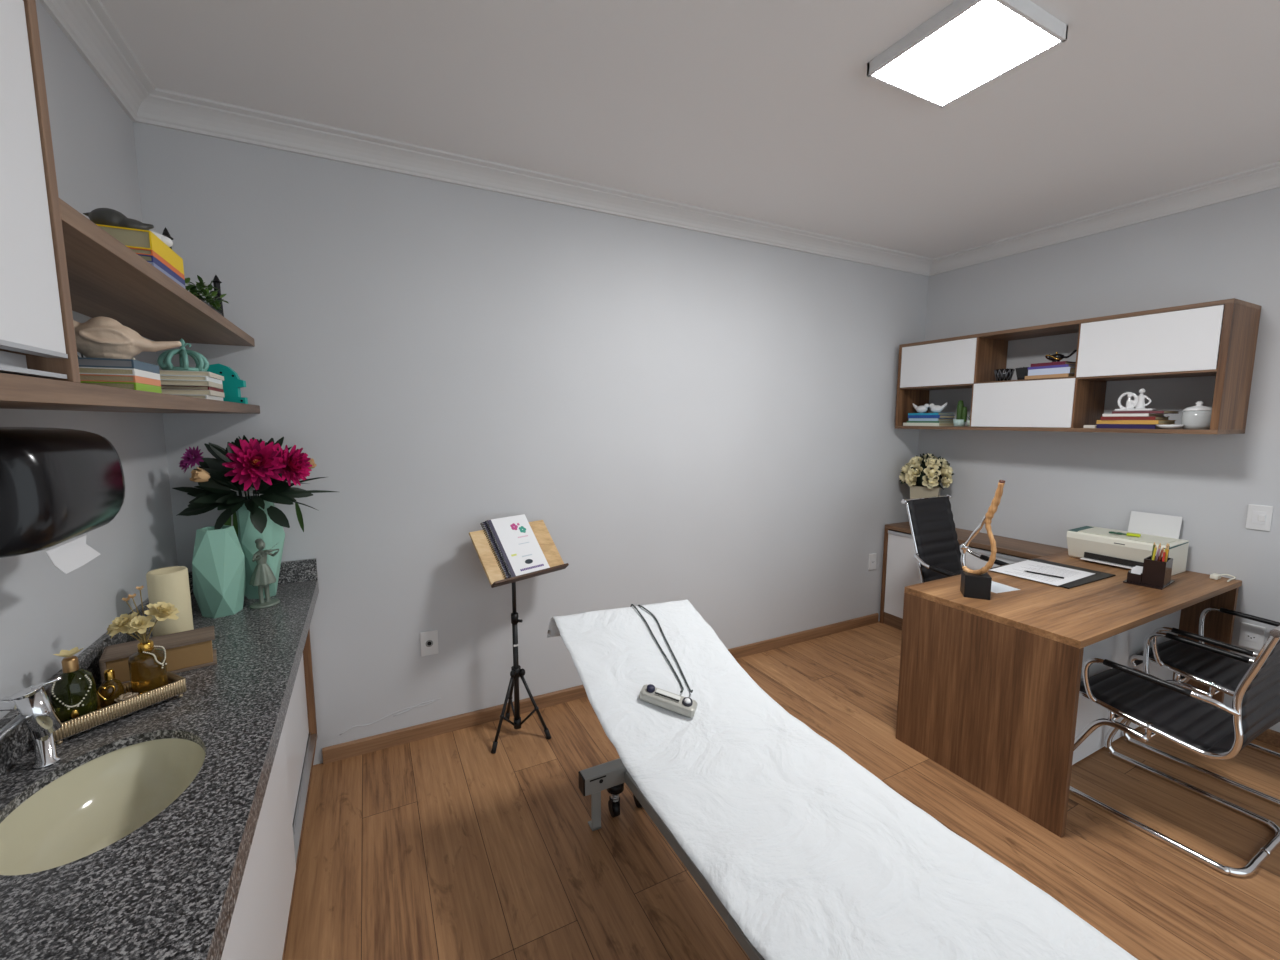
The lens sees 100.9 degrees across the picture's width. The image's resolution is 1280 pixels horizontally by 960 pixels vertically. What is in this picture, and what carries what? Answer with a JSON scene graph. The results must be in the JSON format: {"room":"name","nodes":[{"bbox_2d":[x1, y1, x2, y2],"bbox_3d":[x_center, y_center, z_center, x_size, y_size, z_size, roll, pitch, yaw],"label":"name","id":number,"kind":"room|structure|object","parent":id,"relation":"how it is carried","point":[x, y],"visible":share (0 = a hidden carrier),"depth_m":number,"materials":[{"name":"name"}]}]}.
{"room":"examination room","nodes":[
{"label":"examination room","id":0,"kind":"room"},
{"bbox_2d":[0,0,177,718],"bbox_3d":[-0.869,0.187,0.073,0.150,2.650,4.300,-3,7,-27],"label":"wall","id":1,"kind":"structure","parent":0,"point":[45,611],"depth_m":1.48,"materials":[{"name":"grey paint"}]},
{"bbox_2d":[0,427,124,573],"bbox_3d":[-1.146,0.044,0.985,0.206,0.285,0.348,-3,7,-27],"label":"paper towel dispenser","id":2,"kind":"object","parent":1,"relation":"attached to","point":[58,486],"visible":1,"depth_m":0.92,"materials":[{"name":"black plastic"}]},
{"bbox_2d":[45,533,99,573],"bbox_3d":[-1.133,0.130,1.052,0.001,0.100,0.241,-3,7,-27],"label":"paper towel","id":3,"kind":"object","parent":2,"relation":"hanging from","point":[69,555],"depth_m":1.05,"materials":[{"name":"white paper"}]},
{"bbox_2d":[38,0,154,120],"bbox_3d":[-0.760,-1.092,-0.018,0.092,0.088,4.300,-3,7,-27],"label":"trim","id":4,"kind":"structure","parent":1,"relation":"attached to","point":[87,24],"depth_m":1.56,"materials":[{"name":"white paint"}]},
{"bbox_2d":[0,0,259,413],"bbox_3d":[-1.081,-0.406,0.914,0.301,0.554,2.499,-3,7,-27],"label":"upper cabinet","id":5,"kind":"object","parent":1,"relation":"attached to","point":[55,262],"visible":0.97,"depth_m":0.73,"materials":[{"name":"brown wood"}]},
{"bbox_2d":[80,381,161,392],"bbox_3d":[-1.100,-0.183,1.044,0.200,0.016,0.145,-3,7,-27],"label":"book","id":6,"kind":"object","parent":5,"relation":"on","point":[126,385],"visible":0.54,"depth_m":1.02,"materials":[{"name":"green paper"}]},
{"bbox_2d":[80,374,160,385],"bbox_3d":[-1.102,-0.198,1.041,0.205,0.013,0.145,-3,7,-27],"label":"book","id":7,"kind":"object","parent":6,"relation":"on","point":[83,377],"visible":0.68,"depth_m":1.01,"materials":[{"name":"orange paper"}]},
{"bbox_2d":[79,367,159,379],"bbox_3d":[-1.100,-0.211,1.040,0.200,0.013,0.145,-3,7,-27],"label":"book","id":8,"kind":"object","parent":7,"relation":"on","point":[82,370],"visible":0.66,"depth_m":1.01,"materials":[{"name":"beige paper"}]},
{"bbox_2d":[78,357,159,373],"bbox_3d":[-1.102,-0.226,1.038,0.205,0.017,0.145,-3,7,-27],"label":"book","id":9,"kind":"object","parent":8,"relation":"on","point":[83,362],"visible":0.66,"depth_m":1.01,"materials":[{"name":"grey paper"}]},
{"bbox_2d":[73,316,181,358],"bbox_3d":[-1.064,-0.283,1.071,0.204,0.092,0.086,-4,8,-34],"label":"bird","id":10,"kind":"object","parent":9,"relation":"on","point":[98,337],"visible":0.75,"depth_m":1.05},
{"bbox_2d":[0,373,259,413],"bbox_3d":[-1.081,-0.147,0.944,0.301,0.032,2.499,-3,7,-27],"label":"shelf","id":11,"kind":"object","parent":5,"relation":"attached to","point":[35,391],"depth_m":0.85,"materials":[{"name":"brown wood"}]},
{"bbox_2d":[59,198,254,346],"bbox_3d":[-1.308,-0.457,1.352,0.301,0.030,1.507,-3,7,-27],"label":"shelf","id":12,"kind":"object","parent":5,"relation":"attached to","point":[106,278],"depth_m":1.22,"materials":[{"name":"brown wood"}]},
{"bbox_2d":[149,262,185,288],"bbox_3d":[-1.230,-0.474,1.226,0.220,0.030,0.235,-3,7,-27],"label":"book","id":13,"kind":"object","parent":5,"relation":"on","point":[151,263],"visible":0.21,"depth_m":1.25,"materials":[{"name":"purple paper"}]},
{"bbox_2d":[138,254,184,284],"bbox_3d":[-1.232,-0.496,1.222,0.225,0.014,0.235,-3,7,-27],"label":"book","id":14,"kind":"object","parent":13,"relation":"on","point":[148,258],"visible":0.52,"depth_m":1.22,"materials":[{"name":"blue paper"}]},
{"bbox_2d":[128,247,184,279],"bbox_3d":[-1.230,-0.509,1.222,0.220,0.012,0.235,-3,7,-27],"label":"book","id":15,"kind":"object","parent":14,"relation":"on","point":[136,250],"visible":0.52,"depth_m":1.19,"materials":[{"name":"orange paper"}]},
{"bbox_2d":[96,224,183,274],"bbox_3d":[-1.230,-0.535,1.219,0.220,0.040,0.235,-3,7,-27],"label":"book","id":16,"kind":"object","parent":15,"relation":"on","point":[133,238],"visible":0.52,"depth_m":1.16,"materials":[{"name":"beige paper"}]},
{"bbox_2d":[83,208,153,230],"bbox_3d":[-1.171,-0.580,1.188,0.118,0.051,0.051,-3,7,-27],"label":"bird","id":17,"kind":"object","parent":16,"relation":"on","point":[102,216],"visible":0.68,"depth_m":1.17},
{"bbox_2d":[149,230,172,246],"bbox_3d":[-1.183,-0.585,1.288,0.069,0.042,0.062,-3,7,-27],"label":"shell","id":18,"kind":"object","parent":16,"relation":"on","point":[166,240],"visible":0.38,"depth_m":1.29,"materials":[{"name":"white"}]},
{"bbox_2d":[172,394,222,400],"bbox_3d":[-1.388,-0.240,1.544,0.235,0.014,0.200,-3,7,-27],"label":"book","id":19,"kind":"object","parent":5,"relation":"on","point":[195,396],"visible":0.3,"depth_m":1.51,"materials":[{"name":"beige paper"}]},
{"bbox_2d":[161,389,224,396],"bbox_3d":[-1.390,-0.256,1.555,0.235,0.015,0.190,-3,7,-28],"label":"book","id":20,"kind":"object","parent":19,"relation":"on","point":[165,391],"visible":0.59,"depth_m":1.51,"materials":[{"name":"beige paper"}]},
{"bbox_2d":[161,385,223,392],"bbox_3d":[-1.390,-0.270,1.567,0.215,0.010,0.180,-3,7,-27],"label":"book","id":21,"kind":"object","parent":20,"relation":"on","point":[162,386],"visible":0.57,"depth_m":1.52,"materials":[{"name":"beige paper"}]},
{"bbox_2d":[160,380,222,388],"bbox_3d":[-1.378,-0.280,1.545,0.220,0.014,0.190,-3,7,-28],"label":"book","id":22,"kind":"object","parent":21,"relation":"on","point":[163,382],"visible":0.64,"depth_m":1.50,"materials":[{"name":"beige paper"}]},
{"bbox_2d":[160,375,222,384],"bbox_3d":[-1.389,-0.295,1.551,0.225,0.014,0.190,-3,7,-27],"label":"book","id":23,"kind":"object","parent":22,"relation":"on","point":[162,377],"visible":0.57,"depth_m":1.50,"materials":[{"name":"beige paper"}]},
{"bbox_2d":[159,370,223,380],"bbox_3d":[-1.391,-0.310,1.562,0.225,0.013,0.200,-3,7,-28],"label":"book","id":24,"kind":"object","parent":23,"relation":"on","point":[162,372],"visible":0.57,"depth_m":1.51,"materials":[{"name":"beige paper"}]},
{"bbox_2d":[157,338,208,371],"bbox_3d":[-1.349,-0.368,1.561,0.112,0.100,0.112,-3,7,-27],"label":"crown ornament","id":25,"kind":"object","parent":24,"relation":"on","point":[202,364],"visible":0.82,"depth_m":1.54,"materials":[{"name":"teal ceramic"}]},
{"bbox_2d":[185,275,228,314],"bbox_3d":[-1.347,-0.552,1.598,0.131,0.101,0.316,-3,7,-27],"label":"trailing plant","id":26,"kind":"object","parent":5,"relation":"on","point":[200,285],"visible":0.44,"depth_m":1.59,"materials":[{"name":"green plant"}]},
{"bbox_2d":[212,275,223,316],"bbox_3d":[-1.396,-0.598,1.748,0.052,0.158,0.052,-1,7,-5],"label":"ornament","id":27,"kind":"object","parent":5,"relation":"on","point":[216,282],"visible":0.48,"depth_m":1.74,"materials":[{"name":"black"}]},
{"bbox_2d":[206,363,247,403],"bbox_3d":[-1.489,-0.344,1.892,0.127,0.142,0.025,-2,7,-19],"label":"bookend","id":28,"kind":"object","parent":5,"relation":"on","point":[232,384],"visible":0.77,"depth_m":1.89,"materials":[{"name":"teal paint"}]},
{"bbox_2d":[133,122,928,764],"bbox_3d":[0.126,-0.157,3.073,4.692,2.650,0.150,-3,7,-27],"label":"wall","id":29,"kind":"structure","parent":0,"point":[706,420],"depth_m":2.60,"materials":[{"name":"grey paint"}]},
{"bbox_2d":[340,698,440,734],"bbox_3d":[-1.156,1.100,2.465,0.431,0.070,0.004,-3,7,-27],"label":"trim","id":30,"kind":"structure","parent":29,"relation":"attached to","point":[439,698],"depth_m":2.48,"materials":[{"name":"paint"}]},
{"bbox_2d":[420,630,438,656],"bbox_3d":[-0.998,0.773,2.503,0.078,0.118,0.011,-3,7,-27],"label":"wall socket","id":31,"kind":"object","parent":29,"relation":"attached to","point":[428,639],"visible":1,"depth_m":2.50,"materials":[{"name":"white plastic"}]},
{"bbox_2d":[133,88,932,275],"bbox_3d":[0.183,-1.417,2.820,4.392,0.088,0.092,-3,7,-27],"label":"trim","id":32,"kind":"structure","parent":29,"relation":"attached to","point":[161,108],"depth_m":2.34,"materials":[{"name":"white paint"}]},
{"bbox_2d":[322,613,878,763],"bbox_3d":[0.194,1.131,3.164,3.602,0.070,0.014,-3,7,-27],"label":"baseboard","id":33,"kind":"structure","parent":29,"relation":"attached to","point":[333,753],"depth_m":2.67,"materials":[{"name":"brown wood"}]},
{"bbox_2d":[868,553,876,569],"bbox_3d":[1.714,0.603,3.896,0.078,0.122,0.011,-3,7,-27],"label":"wall socket","id":34,"kind":"object","parent":29,"relation":"attached to","point":[872,557],"visible":1,"depth_m":3.89,"materials":[{"name":"white plastic"}]},
{"bbox_2d":[100,0,1279,258],"bbox_3d":[1.115,-1.304,1.019,4.692,0.100,4.450,-3,7,-27],"label":"ceiling","id":35,"kind":"structure","parent":0,"point":[770,111],"depth_m":1.86,"materials":[{"name":"white paint"}]},
{"bbox_2d":[867,0,1067,107],"bbox_3d":[0.980,-1.301,1.607,0.380,0.040,0.380,-3,7,-27],"label":"ceiling light","id":36,"kind":"object","parent":35,"relation":"in","point":[967,45],"visible":1,"depth_m":1.56,"materials":[{"name":"white plastic"}]},
{"bbox_2d":[284,621,1279,959],"bbox_3d":[1.112,1.428,1.333,4.692,0.100,4.450,-3,7,-27],"label":"floor","id":37,"kind":"structure","parent":0,"point":[445,846],"depth_m":1.90,"materials":[{"name":"laminate"}]},
{"bbox_2d":[221,628,316,959],"bbox_3d":[-0.869,1.046,0.794,0.411,0.779,3.198,-3,7,-27],"label":"base cabinet","id":38,"kind":"object","parent":37,"relation":"on","point":[259,925],"visible":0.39,"depth_m":1.40,"materials":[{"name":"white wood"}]},
{"bbox_2d":[0,558,318,959],"bbox_3d":[-0.851,0.583,0.751,0.458,0.150,3.199,-3,7,-27],"label":"countertop","id":39,"kind":"structure","parent":38,"relation":"on","point":[168,889],"depth_m":0.94,"materials":[{"name":"stone"}]},
{"bbox_2d":[0,676,61,768],"bbox_3d":[-1.161,0.488,0.980,0.084,0.167,0.178,-3,7,-27],"label":"faucet","id":40,"kind":"object","parent":39,"relation":"on","point":[33,704],"visible":1,"depth_m":1.03,"materials":[{"name":"silver metal"}]},
{"bbox_2d":[0,738,205,874],"bbox_3d":[-0.989,0.649,0.988,0.310,0.146,0.432,-3,7,-27],"label":"sink","id":41,"kind":"object","parent":39,"relation":"in","point":[101,801],"visible":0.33,"depth_m":1.07,"materials":[{"name":"beige ceramic"}]},
{"bbox_2d":[53,671,186,744],"bbox_3d":[-1.214,0.520,1.222,0.105,0.047,0.230,3,7,26],"label":"tray","id":42,"kind":"object","parent":39,"relation":"on","point":[176,685],"visible":0.45,"depth_m":1.20,"materials":[{"name":"brown metal"}]},
{"bbox_2d":[50,647,96,722],"bbox_3d":[-1.242,0.453,1.158,0.068,0.162,0.073,-6,9,-44],"label":"bottle","id":43,"kind":"object","parent":42,"relation":"on","point":[73,696],"visible":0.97,"depth_m":1.14,"materials":[{"name":"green glass"}]},
{"bbox_2d":[53,647,82,656],"bbox_3d":[-1.244,0.380,1.151,0.046,0.014,0.041,-6,9,-44],"label":"fabric flower","id":44,"kind":"object","parent":43,"relation":"on","point":[63,653],"depth_m":1.16,"materials":[{"name":"beige fabric"}]},
{"bbox_2d":[97,668,123,707],"bbox_3d":[-1.228,0.482,1.225,0.042,0.090,0.047,-3,7,-27],"label":"bottle","id":45,"kind":"object","parent":42,"relation":"on","point":[111,688],"visible":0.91,"depth_m":1.22,"materials":[{"name":"gold glass"}]},
{"bbox_2d":[97,685,115,700],"bbox_3d":[-1.218,0.487,1.206,0.032,0.035,0.004,-3,7,-27],"label":"pendant","id":46,"kind":"object","parent":45,"relation":"attached to","point":[105,692],"depth_m":1.21,"materials":[{"name":"gold metal"}]},
{"bbox_2d":[128,640,167,694],"bbox_3d":[-1.188,0.455,1.281,0.073,0.131,0.066,-3,7,-27],"label":"bottle","id":47,"kind":"object","parent":42,"relation":"on","point":[147,666],"visible":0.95,"depth_m":1.26,"materials":[{"name":"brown glass"}]},
{"bbox_2d":[107,585,178,642],"bbox_3d":[-1.187,0.331,1.260,0.134,0.140,0.092,-3,7,-27],"label":"flowers","id":48,"kind":"object","parent":47,"relation":"on","point":[131,623],"visible":1,"depth_m":1.25,"materials":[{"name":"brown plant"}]},
{"bbox_2d":[99,626,216,683],"bbox_3d":[-1.302,0.479,1.440,0.227,0.080,0.107,-5,8,-39],"label":"box","id":49,"kind":"object","parent":39,"relation":"on","point":[188,650],"visible":0.68,"depth_m":1.43,"materials":[{"name":"brown"}]},
{"bbox_2d":[146,566,193,636],"bbox_3d":[-1.420,0.385,1.600,0.094,0.230,0.094,-3,7,-27],"label":"pillar candle","id":50,"kind":"object","parent":39,"relation":"on","point":[166,584],"visible":0.65,"depth_m":1.57,"materials":[{"name":"beige wax"}]},
{"bbox_2d":[192,525,245,617],"bbox_3d":[-1.474,0.318,1.851,0.148,0.305,0.167,-6,9,-41],"label":"vase","id":51,"kind":"object","parent":39,"relation":"on","point":[218,561],"visible":0.98,"depth_m":1.81,"materials":[{"name":"green ceramic"}]},
{"bbox_2d":[236,495,284,598],"bbox_3d":[-1.464,0.257,2.031,0.179,0.385,0.158,4,7,28],"label":"vase","id":52,"kind":"object","parent":39,"relation":"on","point":[273,534],"visible":0.41,"depth_m":1.99,"materials":[{"name":"green ceramic"}]},
{"bbox_2d":[172,435,336,536],"bbox_3d":[-1.440,0.045,1.976,0.356,0.424,0.424,3,7,25],"label":"flower bouquet","id":53,"kind":"object","parent":52,"relation":"in","point":[263,466],"visible":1,"depth_m":1.89,"materials":[{"name":"pink plant"}]},
{"bbox_2d":[249,538,279,608],"bbox_3d":[-1.374,0.337,1.929,0.092,0.249,0.096,4,8,34],"label":"figurine","id":54,"kind":"object","parent":39,"relation":"on","point":[262,576],"visible":1,"depth_m":1.92,"materials":[{"name":"ceramic"}]},
{"bbox_2d":[469,520,568,753],"bbox_3d":[-0.570,0.730,2.541,0.306,1.015,0.415,6,9,44],"label":"music stand","id":55,"kind":"object","parent":37,"relation":"on","point":[495,576],"visible":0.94,"depth_m":2.50,"materials":[{"name":"black"}]},
{"bbox_2d":[480,522,510,578],"bbox_3d":[-0.594,0.312,2.477,0.204,0.239,0.223,6,9,42],"label":"spiral binding","id":56,"kind":"object","parent":55,"relation":"on","point":[486,529],"visible":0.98,"depth_m":2.40,"materials":[{"name":"black plastic"}]},
{"bbox_2d":[484,514,549,576],"bbox_3d":[-0.577,0.304,2.482,0.204,0.239,0.223,6,9,42],"label":"spiral notebook","id":57,"kind":"object","parent":55,"relation":"on","point":[521,553],"visible":1,"depth_m":2.48,"materials":[{"name":"white paper"}]},
{"bbox_2d":[578,758,764,959],"bbox_3d":[0.379,0.995,1.197,0.472,0.791,1.932,-3,7,-27],"label":"bed","id":58,"kind":"object","parent":37,"relation":"on","point":[612,775],"visible":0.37,"depth_m":1.93,"materials":[{"name":"grey plastic"}]},
{"bbox_2d":[547,600,1137,959],"bbox_3d":[0.386,0.671,1.146,0.602,0.218,1.953,-3,7,-27],"label":"paper sheet","id":59,"kind":"object","parent":58,"relation":"on","point":[812,855],"visible":0.96,"depth_m":1.17,"materials":[{"name":"white paper"}]},
{"bbox_2d":[630,604,696,717],"bbox_3d":[0.057,0.582,1.789,0.170,0.175,0.539,-1,7,-8],"label":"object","id":60,"kind":"object","parent":59,"relation":"on","point":[686,706],"visible":0.91,"depth_m":1.58,"materials":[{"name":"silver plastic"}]},
{"bbox_2d":[901,495,1008,582],"bbox_3d":[1.892,0.658,2.994,0.578,1.052,0.653,-3,7,-27],"label":"office chair","id":61,"kind":"object","parent":37,"relation":"on","point":[937,548],"visible":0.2,"depth_m":3.15,"materials":[{"name":"black leather"}]},
{"bbox_2d":[880,521,1067,629],"bbox_3d":[2.196,0.744,3.568,0.351,0.750,1.026,-3,7,-27],"label":"credenza","id":62,"kind":"object","parent":37,"relation":"on","point":[900,570],"visible":0.3,"depth_m":3.75,"materials":[{"name":"brown wood"}]},
{"bbox_2d":[910,485,940,498],"bbox_3d":[2.046,0.189,3.800,0.181,0.300,0.181,4,8,34],"label":"vase","id":63,"kind":"object","parent":62,"relation":"on","point":[916,492],"visible":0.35,"depth_m":3.72,"materials":[{"name":"beige ceramic"}]},
{"bbox_2d":[899,453,953,489],"bbox_3d":[2.051,0.018,3.780,0.330,0.424,0.353,-3,7,-27],"label":"bouquet","id":64,"kind":"object","parent":63,"relation":"in","point":[927,470],"visible":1,"depth_m":3.69,"materials":[{"name":"beige plant"}]},
{"bbox_2d":[896,551,1241,836],"bbox_3d":[2.064,0.862,2.542,1.533,0.750,0.684,-3,7,-27],"label":"office desk","id":65,"kind":"object","parent":37,"relation":"on","point":[988,691],"visible":0.71,"depth_m":2.21,"materials":[{"name":"brown wood"}]},
{"bbox_2d":[960,480,1004,599],"bbox_3d":[1.479,0.251,2.297,0.134,0.519,0.108,3,7,25],"label":"sculpture","id":66,"kind":"object","parent":65,"relation":"on","point":[974,583],"visible":1,"depth_m":2.28,"materials":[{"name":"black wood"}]},
{"bbox_2d":[991,581,1019,592],"bbox_3d":[1.636,0.494,2.449,0.152,0.001,0.147,-2,7,-19],"label":"leaflet","id":67,"kind":"object","parent":65,"relation":"on","point":[996,587],"visible":0.57,"depth_m":2.42,"materials":[{"name":"white"}]},
{"bbox_2d":[989,558,1115,588],"bbox_3d":[2.078,0.466,2.674,0.450,0.006,0.355,-3,7,-27],"label":"document folder","id":68,"kind":"object","parent":65,"relation":"on","point":[1098,575],"visible":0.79,"depth_m":2.61,"materials":[{"name":"black"}]},
{"bbox_2d":[990,560,1094,585],"bbox_3d":[2.026,0.463,2.665,0.390,0.002,0.298,-4,8,-29],"label":"printed sheet","id":69,"kind":"object","parent":68,"relation":"on","point":[1018,569],"visible":0.99,"depth_m":2.65,"materials":[{"name":"white paper"}]},
{"bbox_2d":[1067,511,1188,575],"bbox_3d":[2.585,0.315,2.814,0.265,0.274,0.425,-3,7,-27],"label":"printer","id":70,"kind":"object","parent":65,"relation":"on","point":[1089,543],"visible":0.77,"depth_m":2.77,"materials":[{"name":"white plastic"}]},
{"bbox_2d":[1080,557,1132,568],"bbox_3d":[2.500,0.443,2.775,0.065,0.006,0.290,-3,7,-27],"label":"tray","id":71,"kind":"object","parent":70,"relation":"on","point":[1102,560],"depth_m":2.79,"materials":[{"name":"white plastic"}]},
{"bbox_2d":[1123,555,1174,589],"bbox_3d":[2.428,0.426,2.514,0.220,0.122,0.136,-4,8,-34],"label":"pen holder","id":72,"kind":"object","parent":65,"relation":"on","point":[1155,574],"visible":0.92,"depth_m":2.46,"materials":[{"name":"black plastic"}]},
{"bbox_2d":[1141,555,1172,586],"bbox_3d":[2.434,0.427,2.487,0.120,0.116,0.076,-4,8,-34],"label":"cup","id":73,"kind":"object","parent":72,"relation":"on","point":[1155,573],"depth_m":2.46,"materials":[{"name":"black plastic"}]},
{"bbox_2d":[1069,625,1279,876],"bbox_3d":[2.065,0.858,2.036,0.569,0.876,0.564,-3,7,-27],"label":"chair","id":74,"kind":"object","parent":37,"relation":"on","point":[1200,724],"visible":0.91,"depth_m":1.96,"materials":[{"name":"black"}]},
{"bbox_2d":[1121,607,1279,806],"bbox_3d":[2.630,0.823,2.341,0.569,0.876,0.564,-3,7,-27],"label":"chair","id":75,"kind":"object","parent":37,"relation":"on","point":[1221,673],"visible":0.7,"depth_m":2.37,"materials":[{"name":"black leather"}]},
{"bbox_2d":[918,187,1279,731],"bbox_3d":[3.165,-0.048,2.146,0.150,2.650,4.300,-3,7,-27],"label":"wall","id":76,"kind":"structure","parent":0,"point":[1056,483],"depth_m":2.85,"materials":[{"name":"grey paint"}]},
{"bbox_2d":[895,298,1260,433],"bbox_3d":[2.356,-0.589,3.124,0.337,0.590,1.630,-3,7,-27],"label":"wall cabinet","id":77,"kind":"object","parent":76,"relation":"attached to","point":[1218,338],"depth_m":2.78,"materials":[{"name":"brown wood"}]},
{"bbox_2d":[903,423,953,425],"bbox_3d":[2.027,-0.392,3.716,0.170,0.022,0.270,-3,7,-27],"label":"book","id":78,"kind":"object","parent":77,"relation":"on","point":[904,424],"visible":0.8,"depth_m":3.63,"materials":[{"name":"beige paper"}]},
{"bbox_2d":[907,421,952,422],"bbox_3d":[2.033,-0.407,3.702,0.170,0.012,0.240,-3,7,-27],"label":"book","id":79,"kind":"object","parent":78,"relation":"on","point":[907,421],"visible":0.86,"depth_m":3.62,"materials":[{"name":"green paper"}]},
{"bbox_2d":[908,418,953,420],"bbox_3d":[2.035,-0.422,3.697,0.170,0.018,0.220,-3,7,-27],"label":"book","id":80,"kind":"object","parent":79,"relation":"on","point":[910,419],"visible":0.96,"depth_m":3.62,"materials":[{"name":"beige paper"}]},
{"bbox_2d":[908,415,954,417],"bbox_3d":[2.035,-0.442,3.695,0.170,0.022,0.235,-3,7,-27],"label":"book","id":81,"kind":"object","parent":80,"relation":"on","point":[909,416],"visible":0.93,"depth_m":3.62,"materials":[{"name":"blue paper"}]},
{"bbox_2d":[953,400,966,425],"bbox_3d":[2.110,-0.440,3.484,0.074,0.172,0.074,2,7,18],"label":"potted cactus","id":82,"kind":"object","parent":77,"relation":"on","point":[961,417],"visible":0.96,"depth_m":3.46,"materials":[{"name":"teal"}]},
{"bbox_2d":[994,368,1014,380],"bbox_3d":[2.214,-0.638,3.215,0.106,0.076,0.106,-3,7,-27],"label":"planter","id":83,"kind":"object","parent":77,"relation":"on","point":[1000,374],"visible":0.86,"depth_m":3.18,"materials":[{"name":"ceramic"}]},
{"bbox_2d":[1015,367,1027,379],"bbox_3d":[2.267,-0.626,3.113,0.071,0.076,0.071,-3,7,-27],"label":"planter","id":84,"kind":"object","parent":77,"relation":"on","point":[1021,372],"visible":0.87,"depth_m":3.10,"materials":[{"name":"ceramic"}]},
{"bbox_2d":[1025,373,1074,378],"bbox_3d":[2.349,-0.585,3.002,0.160,0.020,0.215,-3,7,-27],"label":"book","id":85,"kind":"object","parent":77,"relation":"on","point":[1064,374],"visible":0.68,"depth_m":2.95,"materials":[{"name":"beige paper"}]},
{"bbox_2d":[1028,367,1074,375],"bbox_3d":[2.353,-0.611,2.990,0.160,0.034,0.205,-3,7,-27],"label":"book","id":86,"kind":"object","parent":85,"relation":"on","point":[1061,370],"visible":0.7,"depth_m":2.94,"materials":[{"name":"beige paper"}]},
{"bbox_2d":[1028,364,1074,369],"bbox_3d":[2.351,-0.636,2.993,0.160,0.014,0.200,-3,7,-27],"label":"book","id":87,"kind":"object","parent":86,"relation":"on","point":[1064,365],"visible":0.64,"depth_m":2.94,"materials":[{"name":"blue paper"}]},
{"bbox_2d":[1031,361,1075,366],"bbox_3d":[2.350,-0.652,2.992,0.160,0.018,0.170,-3,7,-27],"label":"book","id":88,"kind":"object","parent":87,"relation":"on","point":[1060,362],"visible":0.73,"depth_m":2.94,"materials":[{"name":"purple paper"}]},
{"bbox_2d":[1045,350,1076,361],"bbox_3d":[2.338,-0.687,2.938,0.068,0.062,0.149,-3,7,-27],"label":"ornament","id":89,"kind":"object","parent":88,"relation":"on","point":[1056,357],"visible":0.96,"depth_m":2.94,"materials":[{"name":"black metal"}]},
{"bbox_2d":[900,368,1216,389],"bbox_3d":[2.352,-0.581,3.127,0.321,0.016,1.583,-3,7,-27],"label":"shelf","id":90,"kind":"object","parent":77,"relation":"attached to","point":[1091,377],"depth_m":2.85,"materials":[{"name":"brown wood"}]},
{"bbox_2d":[1096,424,1169,428],"bbox_3d":[2.527,-0.276,2.712,0.170,0.022,0.235,-3,7,-27],"label":"book","id":91,"kind":"object","parent":77,"relation":"on","point":[1121,426],"visible":0.89,"depth_m":2.65,"materials":[{"name":"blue paper"}]},
{"bbox_2d":[1096,420,1175,423],"bbox_3d":[2.531,-0.296,2.702,0.170,0.020,0.250,-3,7,-24],"label":"book","id":92,"kind":"object","parent":91,"relation":"on","point":[1098,421],"visible":0.98,"depth_m":2.63,"materials":[{"name":"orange paper"}]},
{"bbox_2d":[1101,416,1167,419],"bbox_3d":[2.529,-0.316,2.703,0.170,0.018,0.215,-4,7,-28],"label":"book","id":93,"kind":"object","parent":92,"relation":"on","point":[1126,417],"visible":0.91,"depth_m":2.63,"materials":[{"name":"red paper"}]},
{"bbox_2d":[1102,413,1163,416],"bbox_3d":[2.526,-0.332,2.707,0.170,0.014,0.185,-3,7,-26],"label":"book","id":94,"kind":"object","parent":93,"relation":"on","point":[1146,414],"visible":0.8,"depth_m":2.66,"materials":[{"name":"beige paper"}]},
{"bbox_2d":[1112,411,1178,413],"bbox_3d":[2.547,-0.341,2.666,0.170,0.012,0.200,-3,7,-27],"label":"book","id":95,"kind":"object","parent":94,"relation":"on","point":[1113,412],"visible":1,"depth_m":2.62,"materials":[{"name":"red paper"}]},
{"bbox_2d":[1115,389,1155,410],"bbox_3d":[2.514,-0.406,2.678,0.050,0.112,0.150,-3,7,-27],"label":"figurine","id":96,"kind":"object","parent":95,"relation":"on","point":[1138,402],"visible":0.91,"depth_m":2.67,"materials":[{"name":"white"}]},
{"bbox_2d":[1181,401,1211,428],"bbox_3d":[2.629,-0.305,2.489,0.110,0.131,0.110,-3,7,-27],"label":"lidded jar","id":97,"kind":"object","parent":77,"relation":"on","point":[1198,416],"visible":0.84,"depth_m":2.46,"materials":[{"name":"white ceramic"}]},
{"bbox_2d":[929,161,1279,275],"bbox_3d":[3.059,-1.314,1.945,0.092,0.088,4.300,-3,7,-27],"label":"trim","id":98,"kind":"structure","parent":76,"relation":"attached to","point":[1265,177],"depth_m":2.83,"materials":[{"name":"white paint"}]},
{"bbox_2d":[1238,622,1265,650],"bbox_3d":[2.925,0.749,2.527,0.011,0.118,0.078,-3,7,-27],"label":"wall socket","id":99,"kind":"object","parent":76,"relation":"attached to","point":[1251,636],"visible":0.91,"depth_m":2.52,"materials":[{"name":"white plastic"}]},
{"bbox_2d":[1245,504,1272,530],"bbox_3d":[2.911,0.177,2.485,0.016,0.118,0.078,-3,7,-27],"label":"light switch","id":100,"kind":"object","parent":76,"relation":"attached to","point":[1259,517],"visible":1,"depth_m":2.48,"materials":[{"name":"white plastic"}]},
{"bbox_2d":[1255,729,1279,747],"bbox_3d":[3.496,1.328,1.480,0.014,0.070,2.540,-3,7,-27],"label":"baseboard","id":101,"kind":"structure","parent":76,"relation":"attached to","point":[1271,737],"depth_m":2.48,"materials":[{"name":"brown wood"}]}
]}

